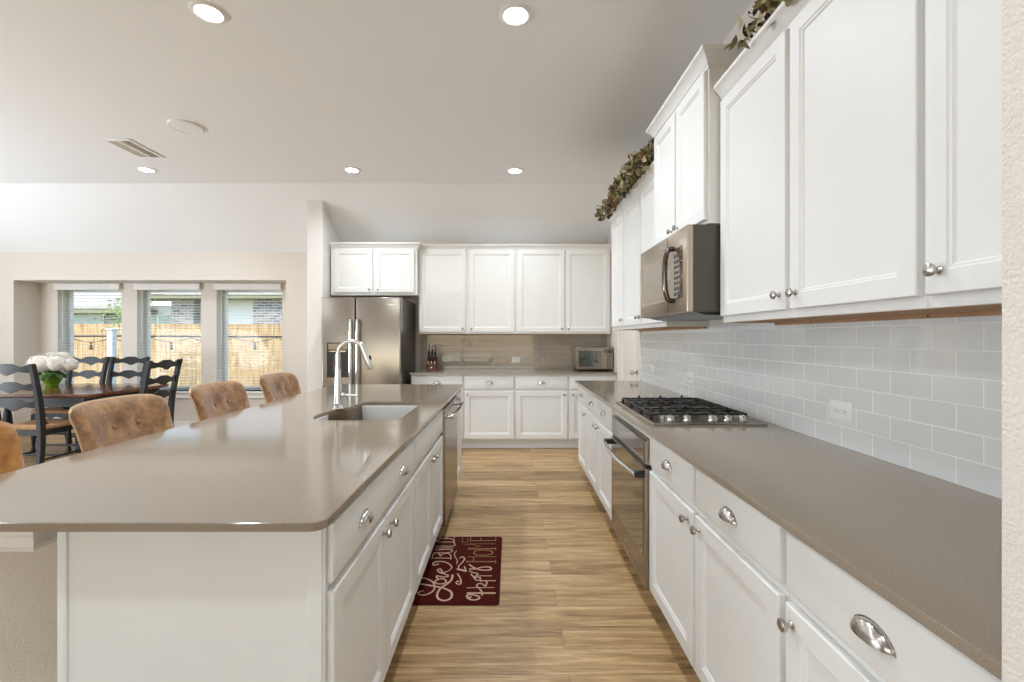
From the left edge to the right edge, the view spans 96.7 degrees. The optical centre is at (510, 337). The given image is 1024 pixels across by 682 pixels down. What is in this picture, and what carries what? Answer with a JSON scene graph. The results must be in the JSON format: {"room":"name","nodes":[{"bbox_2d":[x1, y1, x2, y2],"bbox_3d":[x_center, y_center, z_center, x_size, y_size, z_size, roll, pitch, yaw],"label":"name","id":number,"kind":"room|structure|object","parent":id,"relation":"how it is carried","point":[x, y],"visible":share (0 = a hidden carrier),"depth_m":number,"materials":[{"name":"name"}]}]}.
{"room":"kitchen","nodes":[
{"label":"kitchen","id":0,"kind":"room"},
{"bbox_2d":[0,541,56,681],"bbox_3d":[-1.255,0.882,2.585,0.362,0.893,2.790,0,0,0],"label":"wall","id":1,"kind":"structure","parent":0,"point":[28,580],"depth_m":1.19,"materials":[{"name":"beige paint"}]},
{"bbox_2d":[0,532,56,551],"bbox_3d":[-1.295,0.482,1.179,0.284,0.093,0.161,0,0,0],"label":"trim","id":2,"kind":"structure","parent":1,"relation":"attached to","point":[9,541],"depth_m":1.11,"materials":[{"name":"white paint"}]},
{"bbox_2d":[0,384,462,531],"bbox_3d":[-0.982,0.424,2.523,1.126,0.020,3.013,0,0,0],"label":"countertop","id":3,"kind":"structure","parent":1,"relation":"on","point":[272,466],"depth_m":1.40,"materials":[{"name":"beige stone"}]},
{"bbox_2d":[332,339,373,409],"bbox_3d":[-0.912,0.212,2.640,0.237,0.405,0.062,0,0,0],"label":"faucet","id":4,"kind":"object","parent":3,"relation":"on","point":[338,400],"visible":1,"depth_m":2.63,"materials":[{"name":"silver metal"}]},
{"bbox_2d":[315,405,417,419],"bbox_3d":[-0.800,0.532,2.608,0.484,0.194,0.683,0,0,0],"label":"sink","id":5,"kind":"object","parent":3,"relation":"in","point":[355,414],"visible":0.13,"depth_m":2.73,"materials":[{"name":"silver metal"}]},
{"bbox_2d":[0,252,306,423],"bbox_3d":[-5.215,-0.272,6.355,5.570,3.200,0.350,0,0,0],"label":"wall","id":6,"kind":"structure","parent":0,"point":[21,273],"depth_m":6.18,"materials":[{"name":"beige paint"}]},
{"bbox_2d":[73,421,197,429],"bbox_3d":[-4.900,1.264,6.522,3.700,0.130,0.015,0,0,0],"label":"baseboard","id":7,"kind":"structure","parent":6,"relation":"attached to","point":[176,423],"depth_m":6.52,"materials":[{"name":"white paint"}]},
{"bbox_2d":[40,283,285,420],"bbox_3d":[-5.215,-0.272,6.645,5.570,3.200,0.230,0,0,0],"label":"wall","id":8,"kind":"structure","parent":0,"point":[133,330],"depth_m":6.53,"materials":[{"name":"beige paint"}]},
{"bbox_2d":[68,290,73,383],"bbox_3d":[-6.042,0.049,6.610,0.997,1.640,0.260,0,0,0],"label":"window","id":9,"kind":"structure","parent":8,"relation":"in","point":[70,298],"depth_m":6.70,"materials":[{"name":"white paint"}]},
{"bbox_2d":[53,283,120,379],"bbox_3d":[-6.045,-0.025,6.545,0.933,1.498,0.134,0,0,0],"label":"window blind","id":10,"kind":"object","parent":8,"relation":"attached to","point":[56,286],"visible":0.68,"depth_m":6.56,"materials":[{"name":"white paint"}]},
{"bbox_2d":[146,285,200,397],"bbox_3d":[-4.901,0.049,6.610,0.998,1.640,0.260,0,0,0],"label":"window","id":11,"kind":"structure","parent":8,"relation":"in","point":[180,393],"depth_m":6.68,"materials":[{"name":"white paint"}]},
{"bbox_2d":[133,283,200,387],"bbox_3d":[-4.905,-0.025,6.545,0.934,1.498,0.134,0,0,0],"label":"window blind","id":12,"kind":"object","parent":11,"relation":"attached to","point":[136,286],"visible":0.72,"depth_m":6.56,"materials":[{"name":"white paint"}]},
{"bbox_2d":[223,290,263,397],"bbox_3d":[-3.749,0.049,6.610,1.020,1.640,0.260,0,0,0],"label":"window","id":13,"kind":"structure","parent":8,"relation":"in","point":[251,394],"depth_m":6.68,"materials":[{"name":"white paint"}]},
{"bbox_2d":[213,283,281,387],"bbox_3d":[-3.753,-0.025,6.545,0.956,1.498,0.134,0,0,0],"label":"window blind","id":14,"kind":"object","parent":13,"relation":"attached to","point":[216,286],"visible":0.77,"depth_m":6.56,"materials":[{"name":"white paint"}]},
{"bbox_2d":[307,200,340,391],"bbox_3d":[-2.337,-0.272,5.865,0.186,3.200,0.870,0,0,0],"label":"wall partition","id":15,"kind":"structure","parent":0,"point":[321,231],"depth_m":5.43,"materials":[{"name":"white paint"}]},
{"bbox_2d":[19,430,700,681],"bbox_3d":[-3.375,1.389,0.950,9.650,0.120,11.900,0,0,0],"label":"floor","id":16,"kind":"structure","parent":0,"point":[573,606],"depth_m":2.28,"materials":[{"name":"brown wood"}]},
{"bbox_2d":[0,421,24,474],"bbox_3d":[-1.673,0.806,1.420,0.457,1.046,0.505,0,0,0],"label":"bar stool","id":17,"kind":"object","parent":16,"relation":"on","point":[11,456],"visible":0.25,"depth_m":1.62,"materials":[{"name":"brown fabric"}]},
{"bbox_2d":[0,364,81,464],"bbox_3d":[-4.630,0.785,4.436,0.478,1.086,0.538,0,0,0],"label":"dining chair","id":18,"kind":"object","parent":16,"relation":"on","point":[40,427],"visible":0.77,"depth_m":4.26,"materials":[{"name":"black paint"}]},
{"bbox_2d":[31,357,109,451],"bbox_3d":[-5.330,0.785,5.524,0.478,1.086,0.538,0,0,0],"label":"dining chair","id":19,"kind":"object","parent":16,"relation":"on","point":[50,412],"visible":0.51,"depth_m":5.68,"materials":[{"name":"black paint"}]},
{"bbox_2d":[0,384,168,423],"bbox_3d":[-5.115,0.945,4.995,1.970,0.768,1.050,0,0,0],"label":"dining table","id":20,"kind":"object","parent":16,"relation":"on","point":[63,395],"visible":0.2,"depth_m":4.72,"materials":[{"name":"red wood"}]},
{"bbox_2d":[40,372,62,386],"bbox_3d":[-5.270,0.480,5.230,0.192,0.160,0.192,0,0,0],"label":"flower vase","id":21,"kind":"object","parent":20,"relation":"on","point":[50,382],"visible":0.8,"depth_m":5.18,"materials":[{"name":"green glass"}]},
{"bbox_2d":[25,352,78,381],"bbox_3d":[-5.255,0.348,5.222,0.421,0.368,0.386,0,0,30],"label":"flower bouquet","id":22,"kind":"object","parent":21,"relation":"in","point":[55,362],"visible":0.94,"depth_m":5.15,"materials":[{"name":"white plant"}]},
{"bbox_2d":[75,357,149,449],"bbox_3d":[-4.820,0.785,5.524,0.478,1.086,0.538,0,0,0],"label":"dining chair","id":23,"kind":"object","parent":16,"relation":"on","point":[111,373],"visible":0.22,"depth_m":5.74,"materials":[{"name":"black paint"}]},
{"bbox_2d":[68,394,172,451],"bbox_3d":[-1.673,0.806,2.150,0.457,1.046,0.505,0,0,0],"label":"bar stool","id":24,"kind":"object","parent":16,"relation":"on","point":[103,422],"visible":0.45,"depth_m":2.11,"materials":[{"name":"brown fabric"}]},
{"bbox_2d":[140,359,182,427],"bbox_3d":[-4.006,0.785,4.960,0.538,1.086,0.478,0,0,0],"label":"dining chair","id":25,"kind":"object","parent":16,"relation":"on","point":[165,364],"visible":0.35,"depth_m":4.97,"materials":[{"name":"black paint"}]},
{"bbox_2d":[189,381,249,420],"bbox_3d":[-1.673,0.806,2.861,0.457,1.046,0.505,0,0,-1],"label":"bar stool","id":26,"kind":"object","parent":16,"relation":"on","point":[211,399],"visible":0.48,"depth_m":2.83,"materials":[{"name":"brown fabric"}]},
{"bbox_2d":[57,439,414,681],"bbox_3d":[-0.742,0.882,1.575,0.687,0.893,0.973,0,0,0],"label":"base cabinet","id":27,"kind":"object","parent":16,"relation":"on","point":[370,545],"depth_m":1.09,"materials":[{"name":"white paint"}]},
{"bbox_2d":[258,372,300,402],"bbox_3d":[-1.673,0.806,3.593,0.457,1.046,0.505,0,0,1],"label":"bar stool","id":28,"kind":"object","parent":16,"relation":"on","point":[280,385],"visible":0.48,"depth_m":3.57,"materials":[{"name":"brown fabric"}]},
{"bbox_2d":[322,297,414,387],"bbox_3d":[-1.698,0.435,5.535,0.909,1.786,0.869,0,0,0],"label":"refrigerator","id":29,"kind":"object","parent":16,"relation":"on","point":[385,326],"visible":0.59,"depth_m":5.17,"materials":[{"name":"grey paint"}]},
{"bbox_2d":[316,406,442,593],"bbox_3d":[-0.720,0.882,2.483,0.644,0.893,0.842,0,0,0],"label":"base cabinet","id":30,"kind":"object","parent":16,"relation":"on","point":[428,443],"visible":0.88,"depth_m":2.44,"materials":[{"name":"white paint"}]},
{"bbox_2d":[411,374,463,447],"bbox_3d":[-0.869,0.882,5.680,0.622,0.893,0.654,0,0,0],"label":"base cabinet","id":31,"kind":"object","parent":16,"relation":"on","point":[415,378],"visible":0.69,"depth_m":5.38,"materials":[{"name":"white paint"}]},
{"bbox_2d":[440,395,463,526],"bbox_3d":[-0.682,0.884,3.252,0.656,0.889,0.671,0,0,0],"label":"dishwasher","id":32,"kind":"object","parent":16,"relation":"on","point":[450,410],"visible":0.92,"depth_m":3.12,"materials":[{"name":"grey paint"}]},
{"bbox_2d":[412,536,501,604],"bbox_3d":[-0.283,1.323,2.641,0.457,0.011,0.771,0,0,0],"label":"floor mat","id":33,"kind":"object","parent":16,"relation":"on","point":[458,570],"visible":0.95,"depth_m":2.53,"materials":[{"name":"red fabric"}]},
{"bbox_2d":[456,389,460,480],"bbox_3d":[-0.720,0.882,3.795,0.644,0.893,0.390,0,0,0],"label":"base cabinet","id":34,"kind":"object","parent":16,"relation":"on","point":[458,394],"visible":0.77,"depth_m":3.85,"materials":[{"name":"white paint"}]},
{"bbox_2d":[464,374,514,447],"bbox_3d":[-0.253,0.882,5.680,0.609,0.893,0.654,0,0,0],"label":"base cabinet","id":35,"kind":"object","parent":16,"relation":"on","point":[489,399],"visible":1,"depth_m":5.39,"materials":[{"name":"white paint"}]},
{"bbox_2d":[515,374,567,447],"bbox_3d":[0.369,0.882,5.680,0.632,0.893,0.654,0,0,0],"label":"base cabinet","id":36,"kind":"object","parent":16,"relation":"on","point":[541,400],"visible":1,"depth_m":5.39,"materials":[{"name":"white paint"}]},
{"bbox_2d":[578,386,588,474],"bbox_3d":[0.940,0.882,4.133,0.644,0.893,0.484,0,0,0],"label":"base cabinet","id":37,"kind":"object","parent":16,"relation":"on","point":[582,393],"visible":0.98,"depth_m":4.11,"materials":[{"name":"white paint"}]},
{"bbox_2d":[567,374,616,447],"bbox_3d":[0.979,0.882,5.680,0.585,0.893,0.654,0,0,0],"label":"base cabinet","id":38,"kind":"object","parent":16,"relation":"on","point":[572,442],"visible":0.29,"depth_m":5.39,"materials":[{"name":"white paint"}]},
{"bbox_2d":[410,369,616,373],"bbox_3d":[0.041,0.424,5.686,2.462,0.020,0.642,0,0,0],"label":"countertop","id":39,"kind":"structure","parent":38,"relation":"on","point":[420,371],"depth_m":5.55,"materials":[{"name":"beige stone"}]},
{"bbox_2d":[426,357,437,370],"bbox_3d":[-0.990,0.332,5.759,0.130,0.165,0.162,0,0,0],"label":"knife block","id":40,"kind":"object","parent":39,"relation":"on","point":[429,367],"visible":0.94,"depth_m":5.68,"materials":[{"name":"red wood"}]},
{"bbox_2d":[572,347,612,370],"bbox_3d":[1.031,0.266,5.716,0.468,0.298,0.367,0,0,0],"label":"toaster oven","id":41,"kind":"object","parent":39,"relation":"on","point":[583,358],"visible":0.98,"depth_m":5.57,"materials":[{"name":"silver metal"}]},
{"bbox_2d":[587,391,614,519],"bbox_3d":[0.940,0.882,3.402,0.644,0.893,0.975,0,0,0],"label":"base cabinet","id":42,"kind":"object","parent":16,"relation":"on","point":[599,415],"visible":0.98,"depth_m":3.32,"materials":[{"name":"white paint"}]},
{"bbox_2d":[615,411,652,592],"bbox_3d":[0.966,0.882,2.529,0.592,0.893,0.770,0,0,0],"label":"base cabinet","id":43,"kind":"object","parent":16,"relation":"on","point":[616,413],"visible":0.07,"depth_m":2.46,"materials":[{"name":"white paint"}]},
{"bbox_2d":[603,415,651,589],"bbox_3d":[0.880,0.850,2.529,0.640,0.714,0.726,0,0,0],"label":"wall oven","id":44,"kind":"object","parent":43,"relation":"in","point":[630,452],"visible":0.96,"depth_m":2.41,"materials":[{"name":"grey paint"}]},
{"bbox_2d":[649,435,789,681],"bbox_3d":[0.940,0.882,1.617,0.644,0.893,1.052,0,0,0],"label":"base cabinet","id":45,"kind":"object","parent":16,"relation":"on","point":[717,563],"visible":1,"depth_m":1.47,"materials":[{"name":"white paint"}]},
{"bbox_2d":[575,381,1001,680],"bbox_3d":[0.942,0.424,2.472,0.640,0.020,3.828,0,0,0],"label":"countertop","id":46,"kind":"structure","parent":45,"relation":"on","point":[929,546],"depth_m":1.07,"materials":[{"name":"beige stone"}]},
{"bbox_2d":[616,395,767,425],"bbox_3d":[0.940,0.390,2.518,0.535,0.050,0.765,0,0,0],"label":"cooktop","id":47,"kind":"object","parent":46,"relation":"in","point":[691,411],"visible":1,"depth_m":2.36,"materials":[{"name":"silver metal"}]},
{"bbox_2d":[777,531,1001,681],"bbox_3d":[0.940,0.882,0.824,0.644,0.893,0.531,0,0,0],"label":"base cabinet","id":48,"kind":"object","parent":16,"relation":"on","point":[837,628],"visible":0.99,"depth_m":0.88,"materials":[{"name":"white paint"}]},
{"bbox_2d":[0,0,752,291],"bbox_3d":[-3.375,-1.306,-0.300,9.650,1.230,14.400,0,0,0],"label":"ceiling","id":49,"kind":"structure","parent":0,"point":[433,102],"depth_m":3.58,"materials":[{"name":"white paint"}]},
{"bbox_2d":[102,139,165,158],"bbox_3d":[-3.520,-1.766,4.270,0.250,0.010,0.430,0,0,0],"label":"ceiling vent","id":50,"kind":"object","parent":49,"relation":"in","point":[130,146],"visible":1,"depth_m":4.25,"materials":[{"name":"white plastic"}]},
{"bbox_2d":[135,166,157,172],"bbox_3d":[-3.840,-1.767,4.800,0.184,0.009,0.184,0,0,0],"label":"recessed light","id":51,"kind":"object","parent":49,"relation":"in","point":[140,168],"visible":1,"depth_m":4.78,"materials":[{"name":"white plastic"}]},
{"bbox_2d":[167,119,203,133],"bbox_3d":[-2.720,-1.764,3.810,0.250,0.016,0.250,0,0,0],"label":"ceiling speaker","id":52,"kind":"object","parent":49,"relation":"attached to","point":[184,126],"visible":1,"depth_m":3.79,"materials":[{"name":"white paint"}]},
{"bbox_2d":[188,0,228,24],"bbox_3d":[-1.645,-1.767,2.480,0.184,0.009,0.184,0,0,0],"label":"recessed light","id":53,"kind":"object","parent":49,"relation":"in","point":[208,12],"visible":1,"depth_m":2.47,"materials":[{"name":"white plastic"}]},
{"bbox_2d":[343,167,360,173],"bbox_3d":[-1.675,-1.767,4.810,0.184,0.009,0.184,0,0,0],"label":"recessed light","id":54,"kind":"object","parent":49,"relation":"in","point":[354,170],"visible":1,"depth_m":4.80,"materials":[{"name":"white plastic"}]},
{"bbox_2d":[506,167,523,173],"bbox_3d":[0.048,-1.767,4.830,0.184,0.009,0.184,0,0,0],"label":"recessed light","id":55,"kind":"object","parent":49,"relation":"in","point":[514,170],"visible":1,"depth_m":4.81,"materials":[{"name":"white plastic"}]},
{"bbox_2d":[499,3,531,26],"bbox_3d":[0.028,-1.767,2.500,0.184,0.009,0.184,0,0,0],"label":"recessed light","id":56,"kind":"object","parent":49,"relation":"in","point":[512,14],"visible":1,"depth_m":2.49,"materials":[{"name":"white plastic"}]},
{"bbox_2d":[402,242,606,370],"bbox_3d":[-0.482,-0.272,6.160,3.524,3.200,0.280,0,0,0],"label":"wall","id":57,"kind":"structure","parent":0,"point":[414,300],"depth_m":6.02,"materials":[{"name":"beige paint"}]},
{"bbox_2d":[330,242,421,297],"bbox_3d":[-1.661,-0.845,5.794,1.108,0.646,0.452,0,0,0],"label":"upper cabinet","id":58,"kind":"object","parent":57,"relation":"attached to","point":[358,269],"visible":0.98,"depth_m":5.61,"materials":[{"name":"white paint"}]},
{"bbox_2d":[419,250,515,334],"bbox_3d":[-0.542,-0.567,5.842,1.220,1.070,0.356,0,0,0],"label":"upper cabinet","id":59,"kind":"object","parent":57,"relation":"attached to","point":[462,292],"visible":1,"depth_m":5.71,"materials":[{"name":"white paint"}]},
{"bbox_2d":[419,244,610,249],"bbox_3d":[0.059,-1.129,5.692,2.407,0.065,0.046,0,0,0],"label":"crown molding","id":60,"kind":"structure","parent":59,"relation":"attached to","point":[423,246],"depth_m":5.69,"materials":[{"name":"white paint"}]},
{"bbox_2d":[420,334,606,368],"bbox_3d":[0.041,0.185,6.014,2.462,0.458,0.012,0,0,0],"label":"tile backsplash","id":61,"kind":"structure","parent":57,"relation":"attached to","point":[465,351],"depth_m":6.01,"materials":[{"name":"grey tile"}]},
{"bbox_2d":[442,356,450,361],"bbox_3d":[-0.845,0.283,6.004,0.118,0.078,0.008,0,0,0],"label":"wall outlet","id":62,"kind":"object","parent":61,"relation":"attached to","point":[444,358],"visible":1,"depth_m":6.00,"materials":[{"name":"white plastic"}]},
{"bbox_2d":[512,357,519,362],"bbox_3d":[0.073,0.293,6.004,0.118,0.078,0.008,0,0,0],"label":"wall outlet","id":63,"kind":"object","parent":61,"relation":"attached to","point":[514,359],"visible":1,"depth_m":6.00,"materials":[{"name":"white plastic"}]},
{"bbox_2d":[516,250,610,334],"bbox_3d":[0.665,-0.567,5.842,1.192,1.070,0.356,0,0,0],"label":"upper cabinet","id":64,"kind":"object","parent":57,"relation":"attached to","point":[559,292],"visible":1,"depth_m":5.71,"materials":[{"name":"white paint"}]},
{"bbox_2d":[607,0,1000,498],"bbox_3d":[1.362,-0.272,0.650,0.176,3.200,11.300,0,0,0],"label":"wall","id":65,"kind":"structure","parent":0,"point":[611,338],"depth_m":2.62,"materials":[{"name":"beige paint"}]},
{"bbox_2d":[617,330,641,380],"bbox_3d":[1.241,0.274,4.850,0.102,2.110,0.960,0,0,0],"label":"door","id":66,"kind":"structure","parent":65,"relation":"in","point":[629,342],"depth_m":4.83,"materials":[{"name":"beige paint"}]},
{"bbox_2d":[611,211,653,331],"bbox_3d":[1.110,-0.585,4.186,0.323,1.054,0.489,0,0,0],"label":"upper cabinet","id":67,"kind":"object","parent":65,"relation":"attached to","point":[617,227],"visible":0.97,"depth_m":4.21,"materials":[{"name":"white paint"}]},
{"bbox_2d":[624,177,708,330],"bbox_3d":[1.110,-0.585,3.429,0.323,1.054,1.023,0,0,0],"label":"upper cabinet","id":68,"kind":"object","parent":65,"relation":"attached to","point":[639,214],"visible":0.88,"depth_m":3.48,"materials":[{"name":"white paint"}]},
{"bbox_2d":[595,138,654,220],"bbox_3d":[1.006,-1.343,3.732,0.417,0.486,1.518,0,0,0],"label":"leaf garland","id":69,"kind":"object","parent":68,"relation":"on","point":[629,175],"visible":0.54,"depth_m":3.44,"materials":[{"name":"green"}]},
{"bbox_2d":[608,161,653,222],"bbox_3d":[1.108,-1.141,3.699,0.308,0.076,1.557,0,0,0],"label":"crown molding","id":70,"kind":"structure","parent":68,"relation":"attached to","point":[645,179],"depth_m":3.57,"materials":[{"name":"white paint"}]},
{"bbox_2d":[646,44,744,244],"bbox_3d":[1.076,-0.943,2.529,0.387,0.811,0.877,0,0,0],"label":"upper cabinet","id":71,"kind":"object","parent":65,"relation":"attached to","point":[685,130],"visible":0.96,"depth_m":2.31,"materials":[{"name":"white paint"}]},
{"bbox_2d":[641,224,722,320],"bbox_3d":[1.019,-0.320,2.529,0.500,0.426,0.765,0,0,0],"label":"microwave","id":72,"kind":"object","parent":71,"relation":"attached to","point":[680,274],"visible":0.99,"depth_m":2.20,"materials":[{"name":"grey paint"}]},
{"bbox_2d":[642,315,1001,498],"bbox_3d":[1.268,0.172,2.473,0.012,0.486,3.833,0,0,0],"label":"tile backsplash","id":73,"kind":"structure","parent":65,"relation":"attached to","point":[925,395],"depth_m":1.59,"materials":[{"name":"grey tile"}]},
{"bbox_2d":[649,364,653,373],"bbox_3d":[1.258,0.283,4.070,0.008,0.078,0.118,0,0,0],"label":"wall outlet","id":74,"kind":"object","parent":73,"relation":"attached to","point":[651,367],"visible":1,"depth_m":4.05,"materials":[{"name":"white plastic"}]},
{"bbox_2d":[686,372,692,383],"bbox_3d":[1.258,0.284,3.200,0.008,0.078,0.118,0,0,0],"label":"wall outlet","id":75,"kind":"object","parent":73,"relation":"attached to","point":[689,376],"visible":1,"depth_m":3.19,"materials":[{"name":"white plastic"}]},
{"bbox_2d":[830,399,852,423],"bbox_3d":[1.258,0.281,1.737,0.008,0.078,0.118,0,0,0],"label":"wall outlet","id":76,"kind":"object","parent":73,"relation":"attached to","point":[842,411],"visible":1,"depth_m":1.73,"materials":[{"name":"white plastic"}]},
{"bbox_2d":[833,406,838,413],"bbox_3d":[1.256,0.281,1.756,0.003,0.029,0.031,0,0,0],"label":"receptacle","id":77,"kind":"object","parent":76,"relation":"attached to","point":[835,408],"depth_m":1.75,"materials":[{"name":"white plastic"}]},
{"bbox_2d":[840,408,845,415],"bbox_3d":[1.256,0.281,1.718,0.003,0.029,0.031,0,0,0],"label":"receptacle","id":78,"kind":"object","parent":76,"relation":"attached to","point":[842,410],"depth_m":1.72,"materials":[{"name":"white plastic"}]},
{"bbox_2d":[720,0,1001,324],"bbox_3d":[1.110,-0.585,1.615,0.323,1.054,1.048,0,0,0],"label":"upper cabinet","id":79,"kind":"object","parent":65,"relation":"attached to","point":[822,139],"visible":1,"depth_m":1.42,"materials":[{"name":"white paint"}]},
{"bbox_2d":[723,0,792,50],"bbox_3d":[1.032,-1.289,1.633,0.337,0.321,0.642,0,0,0],"label":"leaf garland","id":80,"kind":"object","parent":79,"relation":"on","point":[762,6],"visible":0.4,"depth_m":1.81,"materials":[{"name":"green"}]},
{"bbox_2d":[713,0,810,99],"bbox_3d":[0.977,-1.141,1.350,0.046,0.076,1.576,0,0,0],"label":"crown molding","id":81,"kind":"structure","parent":79,"relation":"attached to","point":[783,15],"depth_m":1.77,"materials":[{"name":"white paint"}]},
{"bbox_2d":[922,0,1001,308],"bbox_3d":[1.110,-0.585,0.824,0.323,1.054,0.531,0,0,0],"label":"upper cabinet","id":82,"kind":"object","parent":65,"relation":"attached to","point":[962,269],"visible":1,"depth_m":1.00,"materials":[{"name":"white paint"}]},
{"bbox_2d":[1002,0,1023,681],"bbox_3d":[0.935,-0.232,0.478,0.676,3.120,0.157,0,0,0],"label":"wall","id":83,"kind":"structure","parent":0,"point":[1012,10],"depth_m":0.54,"materials":[{"name":"beige paint"}]},
{"label":"outside","id":84,"kind":"structure","parent":0,"visible":0},
{"bbox_3d":[-8.000,1.629,23.450,44.000,0.100,33.100,0,0,0],"label":"ground","id":85,"kind":"structure","parent":84,"visible":0},
{"bbox_2d":[105,328,117,383],"bbox_3d":[-7.930,0.699,9.050,0.150,1.760,0.150,0,0,0],"label":"post","id":86,"kind":"object","parent":85,"relation":"on","point":[111,332],"visible":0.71,"depth_m":9.00,"materials":[{"name":"white wood"}]},
{"bbox_2d":[74,335,106,340],"bbox_3d":[-8.455,0.010,9.191,0.644,0.101,0.062,0,0,0],"label":"string lights","id":87,"kind":"object","parent":86,"relation":"hanging from","point":[74,335],"depth_m":9.18,"materials":[{"name":"grey"}]},
{"bbox_2d":[151,335,200,340],"bbox_3d":[-6.734,0.010,9.191,0.986,0.101,0.062,0,0,0],"label":"string lights","id":88,"kind":"object","parent":86,"relation":"hanging from","point":[152,336],"depth_m":9.18,"materials":[{"name":"grey"}]},
{"bbox_2d":[228,336,281,340],"bbox_3d":[-5.144,0.020,9.191,1.067,0.081,0.062,0,0,0],"label":"string lights","id":89,"kind":"object","parent":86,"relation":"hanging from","point":[271,337],"depth_m":9.18,"materials":[{"name":"grey"}]},
{"bbox_2d":[88,293,161,333],"bbox_3d":[-9.365,0.174,11.145,1.365,2.809,1.315,0,0,0],"label":"young tree","id":90,"kind":"object","parent":85,"relation":"on","point":[117,299],"visible":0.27,"depth_m":11.02,"materials":[{"name":"green plant"}]},
{"bbox_2d":[74,323,281,385],"bbox_3d":[-8.986,0.593,12.570,18.027,1.972,0.140,0,0,0],"label":"wooden fence","id":91,"kind":"object","parent":85,"relation":"on","point":[237,357],"visible":0.2,"depth_m":12.50,"materials":[{"name":"brown wood"}]},
{"bbox_2d":[74,293,281,324],"bbox_3d":[-11.450,-1.472,19.975,16.100,6.200,6.050,0,0,0],"label":"house","id":92,"kind":"structure","parent":85,"relation":"on","point":[81,303],"depth_m":17.50,"materials":[{"name":"grey brick"}]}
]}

